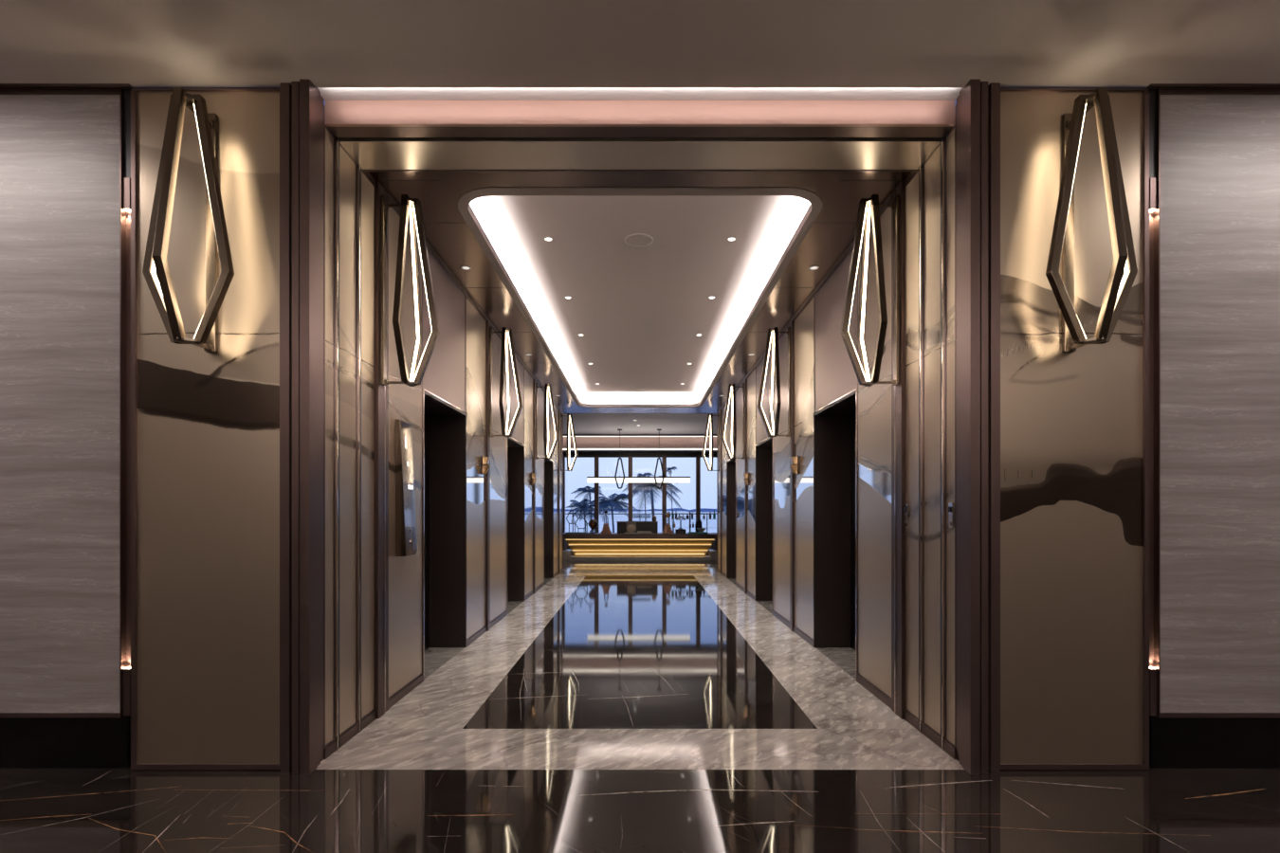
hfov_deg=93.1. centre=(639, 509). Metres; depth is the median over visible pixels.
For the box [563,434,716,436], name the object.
trim
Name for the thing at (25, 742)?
baseboard
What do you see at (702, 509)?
hill
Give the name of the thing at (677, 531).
storage box
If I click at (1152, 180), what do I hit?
light
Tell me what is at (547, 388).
wall sconce
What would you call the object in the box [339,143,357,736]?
metal panel
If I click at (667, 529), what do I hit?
stand
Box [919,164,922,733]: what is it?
trim
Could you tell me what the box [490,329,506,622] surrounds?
metal panel
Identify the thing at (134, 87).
wall
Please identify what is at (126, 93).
trim
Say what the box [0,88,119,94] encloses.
trim
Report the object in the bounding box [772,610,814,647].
baseboard
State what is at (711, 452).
wall sconce
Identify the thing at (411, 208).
wall sconce
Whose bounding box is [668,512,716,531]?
rack
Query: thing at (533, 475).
wall sconce
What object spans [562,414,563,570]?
trim
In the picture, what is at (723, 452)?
metal panel
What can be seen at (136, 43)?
ceiling
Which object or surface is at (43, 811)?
floor
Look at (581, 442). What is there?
trim
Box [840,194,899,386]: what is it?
wall sconce
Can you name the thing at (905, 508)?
latch plate
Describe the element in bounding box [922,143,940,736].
metal panel
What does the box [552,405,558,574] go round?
metal panel
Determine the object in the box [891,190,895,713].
trim
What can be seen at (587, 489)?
palm tree
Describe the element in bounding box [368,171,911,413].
ceiling
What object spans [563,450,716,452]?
trim
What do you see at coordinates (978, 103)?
trim
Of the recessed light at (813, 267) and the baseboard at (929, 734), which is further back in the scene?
the recessed light at (813, 267)
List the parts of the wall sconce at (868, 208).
leg, leg, leg, plate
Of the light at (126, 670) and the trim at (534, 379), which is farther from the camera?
the trim at (534, 379)
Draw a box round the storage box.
[675,529,685,533]
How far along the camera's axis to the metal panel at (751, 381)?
8.96 m
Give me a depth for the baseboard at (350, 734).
3.63 m
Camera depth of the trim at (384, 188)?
3.85 m
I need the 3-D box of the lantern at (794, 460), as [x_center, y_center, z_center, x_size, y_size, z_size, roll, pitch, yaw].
[1.607,-0.463,6.330,0.072,0.195,0.079,0,0,0]
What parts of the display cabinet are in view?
door, door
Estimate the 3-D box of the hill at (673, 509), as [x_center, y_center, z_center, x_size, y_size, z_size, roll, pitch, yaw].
[140.000,0.363,3001.000,240.000,14.274,22.000,0,0,0]
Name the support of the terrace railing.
on the ground
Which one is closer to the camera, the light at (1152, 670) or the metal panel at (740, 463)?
the light at (1152, 670)
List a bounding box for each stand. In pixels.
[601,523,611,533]
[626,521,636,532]
[661,524,673,533]
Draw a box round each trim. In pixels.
[0,83,133,90]
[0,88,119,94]
[0,713,126,717]
[119,88,126,718]
[123,90,130,178]
[126,211,130,667]
[130,89,132,769]
[280,79,324,774]
[324,100,955,127]
[327,127,952,137]
[334,136,338,750]
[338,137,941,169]
[338,140,339,749]
[357,164,360,733]
[360,166,361,731]
[362,169,917,171]
[363,171,375,185]
[375,181,383,718]
[376,180,903,332]
[384,187,384,714]
[384,190,388,713]
[387,193,563,414]
[457,187,822,407]
[486,320,490,631]
[533,379,535,593]
[558,409,559,574]
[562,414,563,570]
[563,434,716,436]
[563,436,716,437]
[563,437,716,448]
[563,448,716,450]
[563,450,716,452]
[563,452,716,456]
[716,193,892,414]
[716,414,717,570]
[720,409,721,574]
[744,379,746,593]
[789,320,793,631]
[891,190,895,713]
[895,187,895,714]
[896,181,904,718]
[904,171,916,185]
[918,166,919,731]
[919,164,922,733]
[940,140,941,749]
[941,136,945,750]
[955,79,999,774]
[1146,83,1279,90]
[1147,89,1149,769]
[1149,90,1156,178]
[1149,211,1153,667]
[1153,88,1160,718]
[1153,713,1279,717]
[1160,88,1279,94]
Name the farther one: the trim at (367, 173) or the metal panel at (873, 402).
the metal panel at (873, 402)
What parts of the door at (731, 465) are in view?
edge trim, header panel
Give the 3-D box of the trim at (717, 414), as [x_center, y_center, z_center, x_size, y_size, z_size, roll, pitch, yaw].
[1.670,-0.372,12.840,0.070,3.345,0.040,0,0,0]
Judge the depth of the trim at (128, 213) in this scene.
3.05 m
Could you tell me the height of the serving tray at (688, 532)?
0.045 m
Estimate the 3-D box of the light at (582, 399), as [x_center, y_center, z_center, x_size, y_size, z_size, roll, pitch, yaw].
[0.000,-2.203,8.008,2.946,0.215,8.796,0,0,0]
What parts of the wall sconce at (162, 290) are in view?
leg, leg, plate, leg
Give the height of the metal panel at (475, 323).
3.260 m
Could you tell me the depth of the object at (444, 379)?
5.71 m
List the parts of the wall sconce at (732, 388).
leg, leg, leg, plate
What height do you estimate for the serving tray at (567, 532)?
0.040 m
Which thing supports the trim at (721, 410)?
attached to the wall
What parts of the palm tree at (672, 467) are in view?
crown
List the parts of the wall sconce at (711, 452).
leg, leg, leg, plate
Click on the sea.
(616, 518)
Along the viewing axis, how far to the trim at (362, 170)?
3.59 m
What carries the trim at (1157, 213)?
attached to the wall at (999, 87)
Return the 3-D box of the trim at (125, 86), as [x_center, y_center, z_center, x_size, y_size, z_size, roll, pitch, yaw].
[-4.465,-2.104,3.058,3.870,0.012,0.105,0,0,0]
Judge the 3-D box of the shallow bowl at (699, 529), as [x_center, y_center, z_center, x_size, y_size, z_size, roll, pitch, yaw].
[1.605,0.540,15.850,0.260,0.100,0.256,0,0,0]
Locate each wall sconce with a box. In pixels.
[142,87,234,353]
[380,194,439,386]
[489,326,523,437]
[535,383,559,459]
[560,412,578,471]
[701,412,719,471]
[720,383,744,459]
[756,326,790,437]
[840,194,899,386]
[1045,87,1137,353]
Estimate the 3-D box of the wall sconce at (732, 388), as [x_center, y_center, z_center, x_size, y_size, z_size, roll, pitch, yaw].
[1.453,-1.373,9.450,0.304,1.186,0.326,0,0,43]
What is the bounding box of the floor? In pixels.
[0,553,1279,852]
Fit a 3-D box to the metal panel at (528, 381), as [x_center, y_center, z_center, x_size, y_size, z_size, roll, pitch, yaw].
[-1.655,-0.385,8.982,0.021,3.260,0.747,0,0,0]
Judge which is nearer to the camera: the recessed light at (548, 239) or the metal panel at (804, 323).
the recessed light at (548, 239)
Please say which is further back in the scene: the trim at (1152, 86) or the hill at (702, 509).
the hill at (702, 509)
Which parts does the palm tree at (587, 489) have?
crown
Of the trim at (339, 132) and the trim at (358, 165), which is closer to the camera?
the trim at (339, 132)
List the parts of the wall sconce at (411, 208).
plate, leg, leg, leg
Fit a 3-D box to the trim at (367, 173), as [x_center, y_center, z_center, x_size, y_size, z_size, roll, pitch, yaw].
[-1.659,-2.026,3.683,0.032,0.038,0.165,0,0,0]
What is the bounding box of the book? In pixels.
[637,530,651,532]
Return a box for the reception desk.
[563,532,716,560]
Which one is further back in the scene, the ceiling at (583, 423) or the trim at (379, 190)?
the ceiling at (583, 423)
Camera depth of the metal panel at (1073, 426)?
3.03 m
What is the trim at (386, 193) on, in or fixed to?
attached to the wall
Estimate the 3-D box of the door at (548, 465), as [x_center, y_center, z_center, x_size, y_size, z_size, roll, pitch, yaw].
[-1.820,-0.357,10.920,0.370,3.315,1.136,0,0,0]
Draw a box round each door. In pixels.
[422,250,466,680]
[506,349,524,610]
[543,391,553,582]
[726,391,736,582]
[755,349,773,610]
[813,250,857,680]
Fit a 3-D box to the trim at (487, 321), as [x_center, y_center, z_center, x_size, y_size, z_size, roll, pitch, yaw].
[-1.649,-0.357,6.515,0.052,3.315,0.080,0,0,0]
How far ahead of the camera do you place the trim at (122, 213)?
3.02 m
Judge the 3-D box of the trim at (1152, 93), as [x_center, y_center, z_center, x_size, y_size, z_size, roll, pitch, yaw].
[2.562,-1.877,3.040,0.036,0.443,0.016,0,0,0]
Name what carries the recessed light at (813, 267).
in the ceiling at (455, 245)
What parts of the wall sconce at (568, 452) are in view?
plate, leg, leg, leg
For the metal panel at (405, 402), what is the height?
3.260 m
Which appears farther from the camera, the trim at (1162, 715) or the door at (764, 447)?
the door at (764, 447)
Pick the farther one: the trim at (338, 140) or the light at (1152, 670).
the trim at (338, 140)
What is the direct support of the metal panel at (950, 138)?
attached to the wall
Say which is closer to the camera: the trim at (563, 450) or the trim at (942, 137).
the trim at (942, 137)
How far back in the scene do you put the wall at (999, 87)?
3.11 m
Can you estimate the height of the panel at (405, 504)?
0.920 m
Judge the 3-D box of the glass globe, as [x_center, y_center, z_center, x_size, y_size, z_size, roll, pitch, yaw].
[0.727,0.230,16.000,0.170,0.330,0.167,0,0,0]
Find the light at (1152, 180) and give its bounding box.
[1149,177,1156,211]
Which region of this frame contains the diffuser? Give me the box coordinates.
[587,477,690,482]
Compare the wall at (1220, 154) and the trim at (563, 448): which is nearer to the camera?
the wall at (1220, 154)
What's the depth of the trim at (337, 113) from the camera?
3.17 m
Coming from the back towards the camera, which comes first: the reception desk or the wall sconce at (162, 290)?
the reception desk
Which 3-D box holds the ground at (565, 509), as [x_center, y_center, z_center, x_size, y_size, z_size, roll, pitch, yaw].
[-180.000,1.609,2601.000,480.000,11.782,22.000,0,0,0]
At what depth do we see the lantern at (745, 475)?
9.18 m
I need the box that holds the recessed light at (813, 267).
[808,265,819,270]
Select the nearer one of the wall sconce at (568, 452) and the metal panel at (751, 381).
the metal panel at (751, 381)
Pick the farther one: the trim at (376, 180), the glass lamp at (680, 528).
the glass lamp at (680, 528)
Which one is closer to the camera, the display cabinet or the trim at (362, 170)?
the trim at (362, 170)
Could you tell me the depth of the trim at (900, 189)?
3.78 m
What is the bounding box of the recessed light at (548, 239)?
[543,237,552,241]
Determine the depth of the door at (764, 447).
8.59 m
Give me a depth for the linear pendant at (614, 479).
15.87 m
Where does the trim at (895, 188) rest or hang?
attached to the wall
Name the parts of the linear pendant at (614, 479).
hanging rod, rail, hanging rod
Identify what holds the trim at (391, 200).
attached to the ceiling at (455, 245)
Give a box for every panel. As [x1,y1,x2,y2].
[132,88,280,769]
[324,125,334,748]
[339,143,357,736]
[361,169,375,720]
[388,201,422,699]
[395,419,417,556]
[465,296,486,640]
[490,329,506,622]
[523,367,533,597]
[535,382,543,587]
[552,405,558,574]
[559,411,562,569]
[717,411,720,569]
[721,405,727,574]
[736,382,744,587]
[746,367,756,597]
[773,329,789,622]
[793,296,814,640]
[857,201,891,699]
[904,169,918,720]
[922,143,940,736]
[945,125,955,748]
[999,88,1147,769]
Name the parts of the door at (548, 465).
header panel, edge trim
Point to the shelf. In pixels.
(671, 527)
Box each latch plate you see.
[903,503,908,526]
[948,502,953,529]
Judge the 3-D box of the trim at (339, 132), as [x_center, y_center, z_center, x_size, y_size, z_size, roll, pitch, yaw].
[0.000,-2.072,3.231,3.290,0.125,0.092,0,0,0]
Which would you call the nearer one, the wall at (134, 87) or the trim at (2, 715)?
the trim at (2, 715)
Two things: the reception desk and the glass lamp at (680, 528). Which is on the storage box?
the glass lamp at (680, 528)
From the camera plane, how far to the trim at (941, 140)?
3.30 m
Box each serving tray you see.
[566,531,587,533]
[623,532,652,533]
[688,531,707,533]
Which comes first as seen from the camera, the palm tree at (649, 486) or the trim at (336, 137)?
the trim at (336, 137)
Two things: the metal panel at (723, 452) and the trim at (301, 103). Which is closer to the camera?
the trim at (301, 103)
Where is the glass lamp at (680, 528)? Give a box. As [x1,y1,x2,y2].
[676,516,685,530]
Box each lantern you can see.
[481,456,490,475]
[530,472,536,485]
[743,472,749,485]
[789,456,798,475]
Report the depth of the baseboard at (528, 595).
9.31 m
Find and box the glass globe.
[664,512,670,524]
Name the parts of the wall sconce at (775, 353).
leg, leg, leg, plate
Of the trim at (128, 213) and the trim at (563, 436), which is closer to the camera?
the trim at (128, 213)
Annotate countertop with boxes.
[563,532,716,539]
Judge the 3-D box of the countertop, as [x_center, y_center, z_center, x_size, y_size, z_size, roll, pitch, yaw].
[0.000,0.698,16.095,5.100,0.125,0.910,0,0,0]
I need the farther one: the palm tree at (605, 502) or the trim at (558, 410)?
the palm tree at (605, 502)
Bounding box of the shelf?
[671,527,716,528]
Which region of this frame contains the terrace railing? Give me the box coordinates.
[565,513,716,532]
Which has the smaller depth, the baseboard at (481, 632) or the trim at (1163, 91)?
the trim at (1163, 91)
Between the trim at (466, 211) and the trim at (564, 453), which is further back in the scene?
the trim at (564, 453)
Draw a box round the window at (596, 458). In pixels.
[563,456,716,532]
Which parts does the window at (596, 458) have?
head rail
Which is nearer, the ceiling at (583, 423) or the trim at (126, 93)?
the trim at (126, 93)
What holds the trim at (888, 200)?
attached to the ceiling at (455, 245)
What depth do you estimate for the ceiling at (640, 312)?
5.89 m
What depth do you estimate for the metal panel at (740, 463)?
9.98 m
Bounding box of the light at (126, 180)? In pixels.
[123,177,130,211]
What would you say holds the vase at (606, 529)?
on the reception desk
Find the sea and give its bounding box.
[565,511,716,532]
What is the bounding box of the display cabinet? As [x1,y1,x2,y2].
[616,521,658,533]
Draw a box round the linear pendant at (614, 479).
[586,428,690,489]
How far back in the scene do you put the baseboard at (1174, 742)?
3.04 m
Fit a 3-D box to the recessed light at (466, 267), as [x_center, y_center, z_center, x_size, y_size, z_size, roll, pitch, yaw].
[-1.470,-2.043,5.130,0.084,0.004,0.084,0,0,0]
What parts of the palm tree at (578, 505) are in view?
crown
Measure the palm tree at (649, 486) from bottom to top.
9.432 m
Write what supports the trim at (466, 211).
attached to the ceiling at (455, 245)
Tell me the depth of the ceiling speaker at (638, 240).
5.20 m
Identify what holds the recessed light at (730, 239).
in the ceiling at (640, 312)
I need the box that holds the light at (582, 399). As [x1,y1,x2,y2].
[577,396,702,403]
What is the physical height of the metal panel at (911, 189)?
3.252 m
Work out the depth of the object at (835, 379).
5.71 m
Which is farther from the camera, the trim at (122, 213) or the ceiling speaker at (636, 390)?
the ceiling speaker at (636, 390)
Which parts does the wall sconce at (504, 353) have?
plate, leg, leg, leg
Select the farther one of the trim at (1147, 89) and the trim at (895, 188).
the trim at (895, 188)
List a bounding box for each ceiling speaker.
[624,233,653,247]
[633,388,645,391]
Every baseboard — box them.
[0,715,130,768]
[324,674,423,759]
[465,610,507,647]
[524,582,544,601]
[735,582,755,601]
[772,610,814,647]
[856,674,955,759]
[1149,715,1279,768]
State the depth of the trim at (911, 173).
3.70 m
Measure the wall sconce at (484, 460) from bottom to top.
0.195 m
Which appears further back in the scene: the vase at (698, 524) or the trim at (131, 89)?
the vase at (698, 524)
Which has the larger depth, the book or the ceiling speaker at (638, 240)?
the book
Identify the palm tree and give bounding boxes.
[565,498,602,531]
[570,486,604,532]
[584,493,637,532]
[616,475,683,517]
[637,473,653,521]
[666,466,676,531]
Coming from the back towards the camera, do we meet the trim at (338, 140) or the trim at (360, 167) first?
the trim at (360, 167)
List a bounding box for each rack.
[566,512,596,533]
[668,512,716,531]
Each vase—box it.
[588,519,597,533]
[694,518,702,531]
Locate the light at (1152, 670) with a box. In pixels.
[1149,667,1156,715]
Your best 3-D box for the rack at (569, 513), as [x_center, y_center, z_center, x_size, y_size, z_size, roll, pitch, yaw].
[-1.552,0.365,16.050,0.808,0.540,0.160,0,0,0]
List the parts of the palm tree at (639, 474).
crown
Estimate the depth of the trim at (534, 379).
9.40 m
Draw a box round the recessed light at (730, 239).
[727,237,736,241]
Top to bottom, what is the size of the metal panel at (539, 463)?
3.260 m
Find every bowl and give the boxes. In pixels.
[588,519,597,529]
[696,528,706,531]
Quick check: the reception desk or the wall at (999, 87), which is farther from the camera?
the reception desk
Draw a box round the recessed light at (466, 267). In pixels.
[460,265,471,270]
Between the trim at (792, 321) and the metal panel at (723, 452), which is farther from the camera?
the metal panel at (723, 452)
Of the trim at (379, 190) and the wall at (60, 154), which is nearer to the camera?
the wall at (60, 154)
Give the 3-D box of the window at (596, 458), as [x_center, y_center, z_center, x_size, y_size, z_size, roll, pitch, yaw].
[0.092,-0.343,19.010,14.185,2.685,0.180,0,0,0]
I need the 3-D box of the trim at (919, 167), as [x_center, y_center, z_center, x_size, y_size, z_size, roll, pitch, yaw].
[1.655,-0.353,3.547,0.040,3.307,0.028,0,0,0]
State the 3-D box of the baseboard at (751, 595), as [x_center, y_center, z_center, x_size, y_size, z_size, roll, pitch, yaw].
[1.655,1.272,9.480,0.039,0.055,1.776,0,0,0]
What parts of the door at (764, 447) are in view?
edge trim, header panel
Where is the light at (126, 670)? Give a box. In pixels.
[123,667,130,715]
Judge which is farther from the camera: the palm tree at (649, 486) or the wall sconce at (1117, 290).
the palm tree at (649, 486)
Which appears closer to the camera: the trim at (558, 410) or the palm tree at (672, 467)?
the trim at (558, 410)
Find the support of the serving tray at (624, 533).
on the reception desk
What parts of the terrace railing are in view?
handrail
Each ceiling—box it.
[0,0,1279,100]
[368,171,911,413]
[469,195,810,396]
[563,413,716,434]
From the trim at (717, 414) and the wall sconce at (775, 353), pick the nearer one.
the wall sconce at (775, 353)
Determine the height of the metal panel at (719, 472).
3.260 m
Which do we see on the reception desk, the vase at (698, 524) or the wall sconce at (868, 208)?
the vase at (698, 524)
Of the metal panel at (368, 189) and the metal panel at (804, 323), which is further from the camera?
the metal panel at (804, 323)
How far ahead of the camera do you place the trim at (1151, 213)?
3.05 m
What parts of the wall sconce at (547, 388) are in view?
plate, leg, leg, leg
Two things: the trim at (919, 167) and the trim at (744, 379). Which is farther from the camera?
the trim at (744, 379)
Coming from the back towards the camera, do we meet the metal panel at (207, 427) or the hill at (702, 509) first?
the hill at (702, 509)
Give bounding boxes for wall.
[0,94,119,713]
[133,87,280,88]
[999,87,1146,88]
[1160,94,1279,713]
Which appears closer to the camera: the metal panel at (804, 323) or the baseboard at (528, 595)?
the metal panel at (804, 323)
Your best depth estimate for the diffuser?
15.87 m
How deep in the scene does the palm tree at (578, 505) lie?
35.81 m
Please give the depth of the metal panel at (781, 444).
7.05 m
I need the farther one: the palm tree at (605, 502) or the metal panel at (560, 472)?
the palm tree at (605, 502)
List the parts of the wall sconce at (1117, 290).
leg, plate, leg, leg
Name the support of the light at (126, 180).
attached to the wall at (134, 87)

